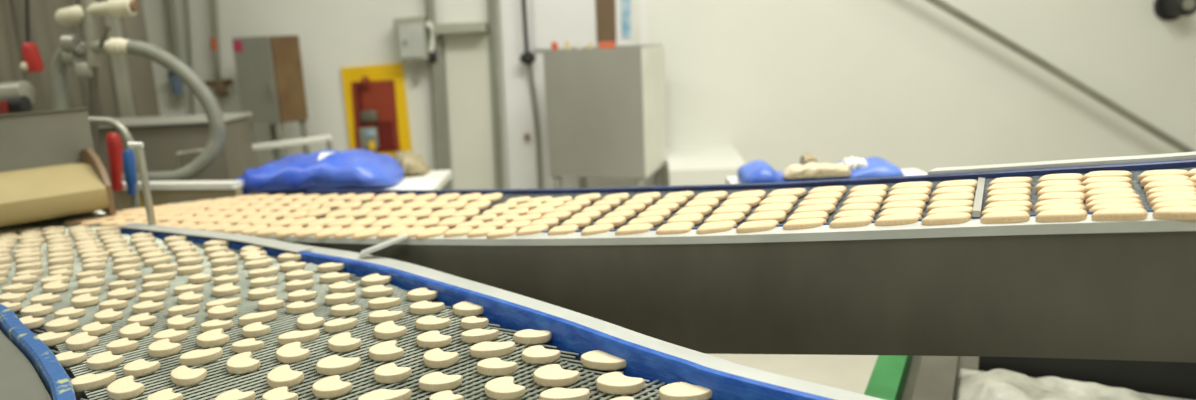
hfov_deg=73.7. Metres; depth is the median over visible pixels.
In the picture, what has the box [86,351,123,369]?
nugget
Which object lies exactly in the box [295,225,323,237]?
nugget
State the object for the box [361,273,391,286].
nugget
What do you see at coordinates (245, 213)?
nugget
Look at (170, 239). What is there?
nugget
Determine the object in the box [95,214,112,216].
nugget
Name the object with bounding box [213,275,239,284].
nugget
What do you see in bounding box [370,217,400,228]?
nugget
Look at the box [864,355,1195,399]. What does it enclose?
trolley
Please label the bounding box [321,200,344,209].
nugget
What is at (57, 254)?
nugget
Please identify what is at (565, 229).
nugget
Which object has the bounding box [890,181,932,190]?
nugget
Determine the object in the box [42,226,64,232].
nugget
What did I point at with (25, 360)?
conveyor
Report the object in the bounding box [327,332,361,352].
nugget
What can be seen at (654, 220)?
nugget
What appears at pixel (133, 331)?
nugget
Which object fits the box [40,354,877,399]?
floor
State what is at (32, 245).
nugget
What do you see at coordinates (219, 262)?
nugget
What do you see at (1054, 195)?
nugget
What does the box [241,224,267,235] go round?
nugget
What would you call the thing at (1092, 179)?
nugget
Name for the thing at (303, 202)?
nugget
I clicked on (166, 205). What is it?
nugget
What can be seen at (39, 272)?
nugget
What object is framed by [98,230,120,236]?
nugget
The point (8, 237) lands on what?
nugget
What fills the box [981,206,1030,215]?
nugget
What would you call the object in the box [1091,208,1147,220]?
nugget
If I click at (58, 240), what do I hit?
nugget
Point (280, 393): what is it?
nugget
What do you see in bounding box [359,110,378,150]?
label
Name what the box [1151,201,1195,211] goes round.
nugget
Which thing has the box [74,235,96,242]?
nugget
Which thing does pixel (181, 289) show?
nugget
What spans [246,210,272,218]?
nugget
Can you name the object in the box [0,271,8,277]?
nugget
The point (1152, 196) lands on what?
nugget
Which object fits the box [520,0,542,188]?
hanging cord
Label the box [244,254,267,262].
nugget
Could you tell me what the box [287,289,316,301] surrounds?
nugget
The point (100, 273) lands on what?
nugget
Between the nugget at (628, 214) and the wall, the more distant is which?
the wall
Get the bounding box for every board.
[341,63,411,158]
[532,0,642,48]
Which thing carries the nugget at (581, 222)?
on the conveyor at (1088, 288)
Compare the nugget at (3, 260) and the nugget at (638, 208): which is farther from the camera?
the nugget at (3, 260)
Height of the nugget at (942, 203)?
0.019 m
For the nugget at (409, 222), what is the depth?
1.64 m
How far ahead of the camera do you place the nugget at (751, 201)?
1.33 m
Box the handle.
[106,132,122,190]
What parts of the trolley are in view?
edge rail, plate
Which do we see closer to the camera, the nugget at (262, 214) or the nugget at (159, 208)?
the nugget at (262, 214)
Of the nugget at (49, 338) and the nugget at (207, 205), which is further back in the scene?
the nugget at (207, 205)
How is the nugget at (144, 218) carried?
on the conveyor at (1088, 288)
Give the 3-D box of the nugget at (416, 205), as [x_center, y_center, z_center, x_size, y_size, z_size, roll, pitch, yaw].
[-0.415,0.014,1.803,0.058,0.016,0.062,-4,12,-6]
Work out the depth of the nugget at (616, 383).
0.94 m
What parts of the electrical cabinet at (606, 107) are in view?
tool handle, leg, tool handle, tool handle, leg, leg, panel, leg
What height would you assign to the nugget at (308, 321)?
0.010 m
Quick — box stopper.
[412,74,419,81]
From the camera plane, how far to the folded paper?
2.09 m
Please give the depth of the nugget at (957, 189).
1.12 m
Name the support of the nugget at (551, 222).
on the conveyor at (1088, 288)
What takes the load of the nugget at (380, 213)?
on the conveyor at (1088, 288)
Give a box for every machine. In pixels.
[0,108,115,226]
[98,112,258,208]
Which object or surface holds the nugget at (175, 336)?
on the conveyor at (25, 360)
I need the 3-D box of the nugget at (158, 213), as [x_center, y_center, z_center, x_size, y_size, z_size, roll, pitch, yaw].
[-1.123,0.036,2.035,0.057,0.012,0.050,-6,12,-16]
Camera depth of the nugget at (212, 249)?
1.65 m
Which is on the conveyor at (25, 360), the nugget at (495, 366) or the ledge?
the nugget at (495, 366)
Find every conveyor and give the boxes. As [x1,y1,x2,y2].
[0,209,883,399]
[167,151,1195,362]
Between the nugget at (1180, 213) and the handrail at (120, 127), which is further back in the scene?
the handrail at (120, 127)
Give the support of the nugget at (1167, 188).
on the conveyor at (1088, 288)
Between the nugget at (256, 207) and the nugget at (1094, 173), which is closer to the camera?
the nugget at (1094, 173)
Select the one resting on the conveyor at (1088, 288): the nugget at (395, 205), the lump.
the nugget at (395, 205)
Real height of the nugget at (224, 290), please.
0.011 m
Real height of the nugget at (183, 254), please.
0.011 m
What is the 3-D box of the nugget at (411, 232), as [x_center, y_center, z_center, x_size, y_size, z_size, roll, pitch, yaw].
[-0.368,0.065,1.567,0.056,0.016,0.061,-3,12,-3]
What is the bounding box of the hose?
[104,38,225,180]
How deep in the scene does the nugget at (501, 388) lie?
0.94 m
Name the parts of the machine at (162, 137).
hopper handle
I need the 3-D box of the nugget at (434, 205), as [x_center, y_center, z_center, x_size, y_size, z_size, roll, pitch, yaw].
[-0.364,0.013,1.776,0.057,0.016,0.062,-2,12,4]
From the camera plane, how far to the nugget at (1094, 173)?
1.03 m
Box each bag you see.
[236,149,403,194]
[737,157,904,183]
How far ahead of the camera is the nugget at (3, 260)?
1.64 m
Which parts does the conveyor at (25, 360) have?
plate, guide rail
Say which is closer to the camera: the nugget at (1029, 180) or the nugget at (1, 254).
the nugget at (1029, 180)
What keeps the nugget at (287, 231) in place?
on the conveyor at (1088, 288)
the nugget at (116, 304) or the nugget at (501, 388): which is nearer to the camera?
the nugget at (501, 388)
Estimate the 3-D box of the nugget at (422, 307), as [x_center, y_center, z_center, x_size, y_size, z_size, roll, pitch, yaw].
[-0.269,0.169,1.247,0.051,0.011,0.037,3,13,22]
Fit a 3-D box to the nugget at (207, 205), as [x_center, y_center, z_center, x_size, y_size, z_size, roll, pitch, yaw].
[-1.024,0.016,2.103,0.057,0.012,0.064,-7,12,-14]
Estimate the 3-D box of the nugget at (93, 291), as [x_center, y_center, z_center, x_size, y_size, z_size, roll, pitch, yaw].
[-0.899,0.163,1.402,0.043,0.010,0.028,-4,12,-8]
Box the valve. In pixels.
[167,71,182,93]
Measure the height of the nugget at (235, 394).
0.011 m
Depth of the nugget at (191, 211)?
2.02 m
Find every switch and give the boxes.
[21,0,43,72]
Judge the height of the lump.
0.037 m
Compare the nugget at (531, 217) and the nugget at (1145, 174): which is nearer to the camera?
the nugget at (1145, 174)
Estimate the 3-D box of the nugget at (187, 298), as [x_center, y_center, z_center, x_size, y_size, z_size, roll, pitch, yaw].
[-0.690,0.166,1.346,0.050,0.010,0.034,6,15,36]
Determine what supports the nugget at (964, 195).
on the conveyor at (1088, 288)
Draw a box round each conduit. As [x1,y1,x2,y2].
[425,0,451,189]
[434,22,488,33]
[488,0,503,188]
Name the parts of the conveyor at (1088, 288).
panel, guide rail, guide rail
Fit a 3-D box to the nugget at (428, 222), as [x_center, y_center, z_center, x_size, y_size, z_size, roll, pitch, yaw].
[-0.349,0.048,1.626,0.056,0.016,0.058,-3,12,-3]
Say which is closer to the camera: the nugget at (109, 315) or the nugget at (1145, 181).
the nugget at (1145, 181)
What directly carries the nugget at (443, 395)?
on the conveyor at (25, 360)
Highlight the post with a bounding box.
[127,142,155,225]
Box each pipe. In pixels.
[51,0,139,156]
[166,0,184,99]
[184,0,194,114]
[203,0,232,97]
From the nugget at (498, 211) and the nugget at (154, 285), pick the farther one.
the nugget at (498, 211)
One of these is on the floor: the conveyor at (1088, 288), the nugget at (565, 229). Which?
the conveyor at (1088, 288)
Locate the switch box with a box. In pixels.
[393,16,428,61]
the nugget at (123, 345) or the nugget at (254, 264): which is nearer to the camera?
the nugget at (123, 345)
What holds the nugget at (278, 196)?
on the conveyor at (1088, 288)
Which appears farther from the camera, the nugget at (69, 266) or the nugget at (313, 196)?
the nugget at (313, 196)
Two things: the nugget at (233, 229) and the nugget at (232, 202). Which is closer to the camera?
the nugget at (233, 229)
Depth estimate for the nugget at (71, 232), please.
1.87 m
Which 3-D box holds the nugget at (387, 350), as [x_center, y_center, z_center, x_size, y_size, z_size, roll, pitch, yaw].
[-0.288,0.205,1.079,0.043,0.011,0.050,-9,14,-27]
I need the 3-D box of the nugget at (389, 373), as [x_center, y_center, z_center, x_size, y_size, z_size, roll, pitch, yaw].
[-0.261,0.219,1.006,0.045,0.011,0.037,6,15,34]
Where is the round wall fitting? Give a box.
[1153,0,1195,20]
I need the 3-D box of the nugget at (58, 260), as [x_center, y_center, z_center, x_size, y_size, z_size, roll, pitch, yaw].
[-1.093,0.125,1.622,0.044,0.011,0.033,-3,12,-5]
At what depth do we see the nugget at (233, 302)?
1.30 m
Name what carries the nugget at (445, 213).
on the conveyor at (1088, 288)
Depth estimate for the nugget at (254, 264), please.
1.53 m
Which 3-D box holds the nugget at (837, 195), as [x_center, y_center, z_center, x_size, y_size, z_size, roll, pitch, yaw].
[0.357,-0.004,1.263,0.061,0.018,0.036,7,15,38]
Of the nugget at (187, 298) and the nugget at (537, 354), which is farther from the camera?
the nugget at (187, 298)
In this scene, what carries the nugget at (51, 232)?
on the conveyor at (25, 360)
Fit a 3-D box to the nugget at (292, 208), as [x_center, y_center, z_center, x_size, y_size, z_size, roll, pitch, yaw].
[-0.757,0.022,1.957,0.057,0.014,0.058,-5,12,-12]
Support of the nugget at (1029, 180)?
on the conveyor at (1088, 288)
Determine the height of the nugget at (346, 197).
0.016 m
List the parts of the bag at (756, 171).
dough strip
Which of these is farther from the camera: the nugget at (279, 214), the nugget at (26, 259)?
the nugget at (279, 214)
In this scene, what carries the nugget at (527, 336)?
on the conveyor at (25, 360)
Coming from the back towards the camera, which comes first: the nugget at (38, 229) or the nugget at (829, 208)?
the nugget at (38, 229)
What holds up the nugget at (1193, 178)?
on the conveyor at (1088, 288)
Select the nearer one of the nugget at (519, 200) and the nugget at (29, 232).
the nugget at (519, 200)
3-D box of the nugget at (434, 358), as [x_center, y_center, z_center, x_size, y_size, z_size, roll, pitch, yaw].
[-0.209,0.208,1.047,0.048,0.011,0.038,5,14,32]
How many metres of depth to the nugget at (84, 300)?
1.34 m
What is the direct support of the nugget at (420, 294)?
on the conveyor at (25, 360)
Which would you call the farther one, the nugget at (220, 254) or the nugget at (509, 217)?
the nugget at (220, 254)
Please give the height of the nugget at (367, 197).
0.016 m
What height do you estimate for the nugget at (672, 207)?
0.018 m
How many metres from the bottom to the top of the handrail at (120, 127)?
0.288 m
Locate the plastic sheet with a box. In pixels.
[956,368,1190,399]
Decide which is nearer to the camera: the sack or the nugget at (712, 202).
the nugget at (712, 202)
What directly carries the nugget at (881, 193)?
on the conveyor at (1088, 288)
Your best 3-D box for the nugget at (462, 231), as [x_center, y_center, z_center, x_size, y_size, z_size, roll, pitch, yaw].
[-0.265,0.062,1.511,0.055,0.016,0.042,-1,12,9]
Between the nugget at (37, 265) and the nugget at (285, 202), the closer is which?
the nugget at (37, 265)
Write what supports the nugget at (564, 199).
on the conveyor at (1088, 288)
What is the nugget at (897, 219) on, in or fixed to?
on the conveyor at (1088, 288)
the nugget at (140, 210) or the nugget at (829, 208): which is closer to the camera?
the nugget at (829, 208)
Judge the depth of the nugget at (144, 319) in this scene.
1.24 m
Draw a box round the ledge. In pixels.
[115,180,243,210]
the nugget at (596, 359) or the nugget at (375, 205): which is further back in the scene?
the nugget at (375, 205)
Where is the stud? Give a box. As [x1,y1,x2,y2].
[524,134,529,139]
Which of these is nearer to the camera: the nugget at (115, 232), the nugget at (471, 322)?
the nugget at (471, 322)
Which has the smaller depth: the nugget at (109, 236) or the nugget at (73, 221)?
the nugget at (109, 236)
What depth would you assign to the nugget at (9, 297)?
1.38 m
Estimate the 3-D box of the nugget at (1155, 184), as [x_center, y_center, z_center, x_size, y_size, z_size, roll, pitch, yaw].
[0.673,-0.015,0.938,0.026,0.018,0.051,-12,15,-37]
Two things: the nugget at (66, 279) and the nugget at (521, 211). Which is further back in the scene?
the nugget at (521, 211)
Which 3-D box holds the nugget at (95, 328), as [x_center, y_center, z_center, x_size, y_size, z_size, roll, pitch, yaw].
[-0.768,0.197,1.215,0.045,0.011,0.035,4,14,29]
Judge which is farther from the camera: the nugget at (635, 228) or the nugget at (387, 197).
the nugget at (387, 197)
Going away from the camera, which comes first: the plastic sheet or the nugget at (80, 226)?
the plastic sheet
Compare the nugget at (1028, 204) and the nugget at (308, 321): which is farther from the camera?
the nugget at (308, 321)
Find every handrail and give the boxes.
[89,117,140,208]
[926,0,1194,151]
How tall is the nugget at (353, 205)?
0.015 m
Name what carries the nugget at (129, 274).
on the conveyor at (25, 360)
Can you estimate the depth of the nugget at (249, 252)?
1.60 m
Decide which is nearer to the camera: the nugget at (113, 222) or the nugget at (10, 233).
the nugget at (10, 233)
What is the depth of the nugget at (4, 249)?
1.72 m
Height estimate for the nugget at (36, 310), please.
0.011 m
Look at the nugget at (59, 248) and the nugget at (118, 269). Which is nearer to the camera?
the nugget at (118, 269)
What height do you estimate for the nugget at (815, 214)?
0.018 m
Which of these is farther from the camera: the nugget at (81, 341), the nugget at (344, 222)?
the nugget at (344, 222)
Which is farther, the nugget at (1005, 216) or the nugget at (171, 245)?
the nugget at (171, 245)
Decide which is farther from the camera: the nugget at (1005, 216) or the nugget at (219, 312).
the nugget at (219, 312)
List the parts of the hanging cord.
cord, bulb, cord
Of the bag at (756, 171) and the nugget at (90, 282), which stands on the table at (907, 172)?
the bag at (756, 171)
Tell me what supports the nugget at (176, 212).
on the conveyor at (1088, 288)
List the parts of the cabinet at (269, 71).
leg, leg, leg, door, leg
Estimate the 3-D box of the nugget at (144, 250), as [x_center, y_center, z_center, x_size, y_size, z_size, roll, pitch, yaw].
[-0.940,0.107,1.674,0.047,0.011,0.038,2,13,20]
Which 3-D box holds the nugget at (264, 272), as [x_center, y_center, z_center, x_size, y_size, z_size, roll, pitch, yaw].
[-0.621,0.135,1.478,0.052,0.011,0.030,-5,12,-12]
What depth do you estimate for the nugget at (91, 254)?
1.64 m
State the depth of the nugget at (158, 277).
1.47 m
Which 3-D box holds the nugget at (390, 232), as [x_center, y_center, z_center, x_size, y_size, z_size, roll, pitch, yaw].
[-0.412,0.065,1.595,0.057,0.016,0.064,-2,12,3]
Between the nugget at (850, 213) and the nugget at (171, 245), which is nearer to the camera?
the nugget at (850, 213)
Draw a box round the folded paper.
[841,156,867,169]
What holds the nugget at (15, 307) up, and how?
on the conveyor at (25, 360)
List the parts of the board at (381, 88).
red panel, dark panel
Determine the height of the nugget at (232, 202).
0.013 m
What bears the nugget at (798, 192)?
on the conveyor at (1088, 288)
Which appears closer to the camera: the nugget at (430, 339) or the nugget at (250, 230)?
the nugget at (430, 339)
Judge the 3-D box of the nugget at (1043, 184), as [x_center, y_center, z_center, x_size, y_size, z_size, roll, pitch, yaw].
[0.604,-0.018,1.044,0.030,0.018,0.055,-12,15,-37]
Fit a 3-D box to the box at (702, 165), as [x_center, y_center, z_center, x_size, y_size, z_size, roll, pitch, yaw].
[0.581,0.056,4.413,0.398,0.640,0.400,-3,12,0]
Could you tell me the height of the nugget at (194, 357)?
0.011 m
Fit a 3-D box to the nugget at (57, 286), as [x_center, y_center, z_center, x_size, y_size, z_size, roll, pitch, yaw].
[-0.985,0.158,1.444,0.057,0.011,0.037,9,17,43]
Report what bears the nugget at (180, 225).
on the conveyor at (1088, 288)
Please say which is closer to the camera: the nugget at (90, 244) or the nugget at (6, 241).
the nugget at (90, 244)
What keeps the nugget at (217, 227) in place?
on the conveyor at (1088, 288)
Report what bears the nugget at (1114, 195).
on the conveyor at (1088, 288)
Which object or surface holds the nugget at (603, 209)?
on the conveyor at (1088, 288)
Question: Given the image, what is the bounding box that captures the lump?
[799,153,817,164]
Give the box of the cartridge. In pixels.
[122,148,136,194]
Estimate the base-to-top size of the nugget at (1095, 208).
0.018 m
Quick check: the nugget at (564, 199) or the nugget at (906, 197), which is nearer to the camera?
the nugget at (906, 197)
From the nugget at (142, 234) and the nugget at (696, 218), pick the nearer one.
the nugget at (696, 218)
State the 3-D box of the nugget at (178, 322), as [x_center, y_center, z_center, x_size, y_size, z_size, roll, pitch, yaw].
[-0.645,0.189,1.228,0.048,0.011,0.035,4,14,28]
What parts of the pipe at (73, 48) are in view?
support post, lever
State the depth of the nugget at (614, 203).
1.52 m
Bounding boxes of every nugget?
[0,228,21,233]
[0,231,16,235]
[0,235,19,240]
[0,239,15,243]
[0,243,14,248]
[0,247,11,253]
[0,253,10,257]
[0,257,11,264]
[0,264,11,270]
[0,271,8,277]
[0,277,6,284]
[0,292,26,302]
[0,302,21,311]
[2,283,33,293]
[11,274,38,283]
[13,247,41,254]
[13,251,42,259]
[15,257,41,265]
[15,262,42,271]
[15,269,43,276]
[16,243,41,249]
[17,234,40,242]
[18,227,41,234]
[19,316,44,328]
[20,231,42,235]
[20,238,44,243]
[20,304,52,317]
[30,293,61,305]
[37,332,70,346]
[40,274,69,285]
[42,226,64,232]
[42,230,65,236]
[42,280,68,293]
[45,234,69,241]
[45,316,78,332]
[46,242,72,249]
[47,238,71,244]
[47,246,72,253]
[47,252,74,259]
[48,256,74,265]
[48,264,73,272]
[49,268,72,275]
[54,307,85,319]
[55,351,86,366]
[64,218,89,225]
[65,332,98,350]
[68,225,89,230]
[69,228,93,236]
[71,287,101,297]
[71,293,98,307]
[71,372,115,391]
[72,232,97,239]
[73,239,100,247]
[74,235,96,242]
[76,243,103,250]
[76,270,105,279]
[77,247,103,256]
[78,276,105,288]
[80,219,106,226]
[80,251,108,260]
[81,321,111,335]
[82,257,108,264]
[82,262,106,270]
[83,216,102,219]
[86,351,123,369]
[94,308,122,323]
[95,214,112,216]
[95,226,119,232]
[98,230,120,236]
[99,234,122,241]
[99,299,127,310]
[100,215,121,220]
[100,220,124,226]
[103,237,126,245]
[105,242,128,249]
[106,247,132,255]
[106,338,138,353]
[106,375,144,399]
[107,287,136,299]
[108,280,136,289]
[112,250,135,259]
[112,263,142,273]
[113,212,135,215]
[113,215,137,220]
[113,256,140,265]
[116,220,143,227]
[118,269,141,279]
[119,322,150,339]
[123,359,159,376]
[127,313,156,325]
[129,209,145,211]
[129,212,145,216]
[130,232,152,238]
[130,237,155,244]
[132,300,164,313]
[134,215,157,221]
[135,241,158,249]
[137,246,164,255]
[138,291,167,301]
[141,250,167,260]
[141,281,170,291]
[142,272,175,282]
[144,207,163,211]
[144,256,171,266]
[145,211,167,215]
[147,388,182,399]
[148,338,181,357]
[153,264,177,272]
[153,329,188,342]
[155,214,175,222]
[156,221,177,226]
[160,204,176,207]
[162,206,182,210]
[164,209,186,215]
[164,236,187,243]
[166,214,194,222]
[167,240,192,249]
[167,304,199,316]
[167,315,195,330]
[170,222,195,228]
[170,365,206,385]
[171,244,196,254]
[173,284,203,294]
[175,251,199,259]
[176,202,193,205]
[177,257,203,265]
[177,265,203,274]
[177,291,203,304]
[179,204,200,209]
[179,347,222,365]
[180,208,205,215]
[182,216,209,223]
[188,223,214,229]
[188,273,211,283]
[194,199,212,203]
[195,210,219,216]
[196,328,229,347]
[198,202,219,209]
[198,215,226,223]
[200,319,232,331]
[204,223,231,231]
[204,239,229,247]
[204,245,228,254]
[205,298,241,310]
[206,204,229,210]
[207,305,237,319]
[208,251,235,260]
[210,258,237,266]
[211,197,231,202]
[211,266,237,275]
[212,209,237,216]
[212,283,240,296]
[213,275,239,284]
[215,389,255,399]
[217,216,243,224]
[219,199,240,204]
[222,224,250,233]
[223,203,248,210]
[226,352,260,373]
[230,195,251,199]
[230,210,256,217]
[231,338,264,352]
[235,199,258,204]
[236,216,261,224]
[239,310,276,325]
[240,204,266,211]
[240,245,263,252]
[240,249,266,259]
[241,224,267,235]
[242,322,270,337]
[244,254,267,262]
[244,259,272,268]
[245,194,268,199]
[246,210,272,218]
[248,267,278,277]
[248,287,276,299]
[250,277,278,287]
[251,217,276,225]
[252,199,275,205]
[255,226,284,236]
[258,204,282,211]
[258,297,284,310]
[261,194,285,200]
[262,386,297,399]
[264,210,290,218]
[266,364,303,388]
[269,218,294,226]
[270,199,292,205]
[275,225,302,237]
[276,342,309,363]
[277,204,301,211]
[277,329,319,344]
[278,252,301,262]
[280,261,305,271]
[281,194,303,200]
[283,211,307,218]
[285,270,313,280]
[285,280,314,290]
[286,301,317,313]
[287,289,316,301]
[289,199,311,205]
[289,217,316,226]
[294,204,320,211]
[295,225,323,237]
[296,194,319,200]
[297,313,324,329]
[305,199,329,206]
[305,207,330,217]
[307,217,336,227]
[312,375,352,398]
[315,194,338,200]
[315,226,342,238]
[316,355,360,374]
[317,262,343,272]
[320,272,349,282]
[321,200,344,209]
[323,318,357,332]
[325,208,351,218]
[325,292,356,304]
[327,217,355,227]
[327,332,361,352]
[328,281,356,293]
[330,304,360,315]
[331,193,355,201]
[334,226,364,238]
[338,201,361,209]
[344,208,372,218]
[349,193,374,202]
[350,217,376,227]
[352,226,382,239]
[357,389,411,399]
[360,200,384,209]
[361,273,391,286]
[361,285,392,297]
[366,208,391,218]
[368,297,400,309]
[368,310,402,322]
[368,340,403,361]
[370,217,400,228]
[372,193,396,201]
[374,321,406,339]
[374,363,411,383]
[377,226,407,238]
[379,201,403,210]
[387,208,412,218]
[390,217,416,227]
[392,193,415,202]
[396,226,425,238]
[401,200,426,210]
[406,208,432,219]
[407,287,437,301]
[409,301,444,314]
[412,193,436,201]
[412,217,439,227]
[415,315,450,330]
[416,226,448,239]
[416,331,451,347]
[419,372,462,391]
[420,200,447,210]
[423,348,458,368]
[428,208,456,219]
[429,390,463,399]
[433,193,460,201]
[437,216,466,228]
[441,200,468,210]
[444,227,472,237]
[452,208,479,218]
[453,301,483,316]
[455,220,483,228]
[456,193,481,202]
[461,316,488,329]
[461,328,498,342]
[463,200,490,209]
[467,226,496,237]
[469,341,515,357]
[470,214,496,222]
[476,193,502,202]
[476,357,517,375]
[477,220,506,229]
[482,207,508,215]
[484,376,525,399]
[487,228,516,238]
[492,202,517,209]
[492,214,518,222]
[502,208,529,215]
[502,220,530,230]
[505,196,530,204]
[511,213,541,221]
[514,202,541,209]
[514,329,551,343]
[516,225,548,235]
[522,345,560,363]
[526,196,552,203]
[526,207,554,216]
[529,218,558,227]
[533,364,579,386]
[535,201,564,208]
[539,387,589,399]
[541,211,571,220]
[545,196,572,202]
[548,225,578,235]
[552,205,581,213]
[561,217,591,227]
[563,199,590,207]
[570,211,600,220]
[574,193,600,201]
[581,205,610,213]
[581,224,613,235]
[581,350,625,369]
[592,199,620,207]
[594,217,625,226]
[596,372,644,394]
[602,193,629,201]
[603,210,635,219]
[611,396,633,399]
[614,204,645,212]
[615,223,653,234]
[623,198,652,206]
[627,216,663,225]
[631,192,660,200]
[637,209,670,218]
[645,203,678,212]
[655,197,687,205]
[656,222,694,234]
[658,382,711,399]
[663,191,693,199]
[666,213,703,224]
[674,206,711,215]
[684,198,718,208]
[693,191,727,200]
[696,221,736,233]
[704,212,744,223]
[712,205,750,214]
[720,197,760,207]
[727,190,765,199]
[736,220,778,232]
[746,211,786,222]
[753,203,792,213]
[759,196,797,205]
[766,188,806,197]
[783,218,826,229]
[787,211,827,221]
[794,204,835,214]
[798,198,837,207]
[804,192,842,200]
[808,186,846,194]
[829,216,873,227]
[833,210,874,219]
[839,203,879,212]
[842,196,882,205]
[847,190,886,198]
[849,184,888,193]
[875,214,921,225]
[878,207,922,217]
[881,200,925,210]
[883,194,929,204]
[887,187,930,197]
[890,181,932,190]
[921,213,971,224]
[926,206,972,216]
[927,200,973,211]
[930,192,974,203]
[932,186,974,196]
[936,179,977,189]
[980,211,1029,223]
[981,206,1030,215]
[983,201,1032,210]
[985,194,1030,204]
[986,183,1031,193]
[987,188,1030,198]
[989,177,1032,186]
[1033,199,1083,209]
[1035,180,1081,191]
[1035,204,1085,213]
[1035,209,1087,221]
[1037,173,1082,183]
[1037,185,1084,196]
[1037,192,1085,201]
[1081,177,1132,185]
[1082,171,1132,180]
[1084,182,1132,192]
[1085,188,1135,199]
[1085,193,1140,204]
[1086,198,1142,210]
[1089,203,1143,212]
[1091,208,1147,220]
[1138,170,1188,180]
[1140,175,1189,186]
[1144,180,1194,191]
[1146,186,1195,196]
[1147,191,1195,202]
[1149,195,1195,207]
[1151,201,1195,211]
[1152,206,1195,220]
[1186,168,1195,177]
[1188,175,1195,182]
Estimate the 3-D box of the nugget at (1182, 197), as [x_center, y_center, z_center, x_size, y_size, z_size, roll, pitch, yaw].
[0.632,0.003,0.870,0.026,0.018,0.049,-12,16,-39]
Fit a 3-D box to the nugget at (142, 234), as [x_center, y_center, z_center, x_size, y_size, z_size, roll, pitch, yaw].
[-1.037,0.083,1.808,0.044,0.010,0.036,2,13,21]
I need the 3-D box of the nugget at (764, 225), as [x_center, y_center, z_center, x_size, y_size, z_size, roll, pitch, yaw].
[0.236,0.040,1.180,0.060,0.017,0.044,4,14,27]
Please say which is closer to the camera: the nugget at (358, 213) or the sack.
the nugget at (358, 213)
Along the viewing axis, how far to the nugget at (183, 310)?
1.28 m
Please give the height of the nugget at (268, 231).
0.014 m
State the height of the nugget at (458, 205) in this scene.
0.016 m
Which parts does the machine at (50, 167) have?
plate, plate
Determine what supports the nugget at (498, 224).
on the conveyor at (1088, 288)
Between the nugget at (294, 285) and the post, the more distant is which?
the post
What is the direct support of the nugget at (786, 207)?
on the conveyor at (1088, 288)
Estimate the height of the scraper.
0.628 m
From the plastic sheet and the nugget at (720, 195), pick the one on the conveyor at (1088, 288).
the nugget at (720, 195)
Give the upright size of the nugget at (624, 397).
0.011 m
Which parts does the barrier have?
post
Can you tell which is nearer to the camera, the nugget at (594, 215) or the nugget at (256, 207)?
the nugget at (594, 215)
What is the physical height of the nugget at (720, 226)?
0.018 m
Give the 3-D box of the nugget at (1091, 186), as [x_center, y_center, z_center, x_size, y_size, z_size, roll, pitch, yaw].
[0.632,-0.014,0.988,0.027,0.018,0.055,-11,15,-36]
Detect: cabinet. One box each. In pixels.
[232,35,309,168]
[543,44,666,188]
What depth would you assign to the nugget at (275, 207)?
1.97 m
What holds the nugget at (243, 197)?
on the conveyor at (1088, 288)
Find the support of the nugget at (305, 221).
on the conveyor at (1088, 288)
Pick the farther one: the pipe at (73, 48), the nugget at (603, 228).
the pipe at (73, 48)
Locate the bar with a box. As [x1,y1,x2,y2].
[360,233,406,256]
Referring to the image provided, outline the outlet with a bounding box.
[129,0,139,11]
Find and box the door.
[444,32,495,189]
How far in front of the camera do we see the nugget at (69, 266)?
1.56 m
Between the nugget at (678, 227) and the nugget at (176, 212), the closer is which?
the nugget at (678, 227)
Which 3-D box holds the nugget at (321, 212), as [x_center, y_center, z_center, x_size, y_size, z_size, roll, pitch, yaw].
[-0.653,0.030,1.864,0.056,0.015,0.063,-5,12,-11]
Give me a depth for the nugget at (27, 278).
1.49 m
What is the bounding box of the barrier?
[252,135,332,150]
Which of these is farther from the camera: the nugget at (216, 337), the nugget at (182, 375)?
the nugget at (216, 337)
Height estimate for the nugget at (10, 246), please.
0.011 m
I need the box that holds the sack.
[397,150,429,174]
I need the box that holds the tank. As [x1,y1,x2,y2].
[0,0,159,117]
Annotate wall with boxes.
[142,0,1195,188]
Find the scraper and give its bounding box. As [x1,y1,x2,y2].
[598,42,615,47]
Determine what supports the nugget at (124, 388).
on the conveyor at (25, 360)
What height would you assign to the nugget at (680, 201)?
0.017 m
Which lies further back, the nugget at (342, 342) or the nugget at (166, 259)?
the nugget at (166, 259)
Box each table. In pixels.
[257,170,451,194]
[725,168,927,183]
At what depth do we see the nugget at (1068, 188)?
1.01 m
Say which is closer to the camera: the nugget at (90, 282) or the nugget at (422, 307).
the nugget at (422, 307)
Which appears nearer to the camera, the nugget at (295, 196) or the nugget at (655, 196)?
the nugget at (655, 196)
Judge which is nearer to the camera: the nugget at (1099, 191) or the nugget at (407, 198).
the nugget at (1099, 191)
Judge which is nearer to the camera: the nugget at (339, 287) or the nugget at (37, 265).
the nugget at (339, 287)
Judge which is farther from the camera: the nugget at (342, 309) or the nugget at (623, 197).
the nugget at (623, 197)
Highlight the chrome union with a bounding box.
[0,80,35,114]
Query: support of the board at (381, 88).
attached to the wall
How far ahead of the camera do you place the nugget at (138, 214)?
2.02 m

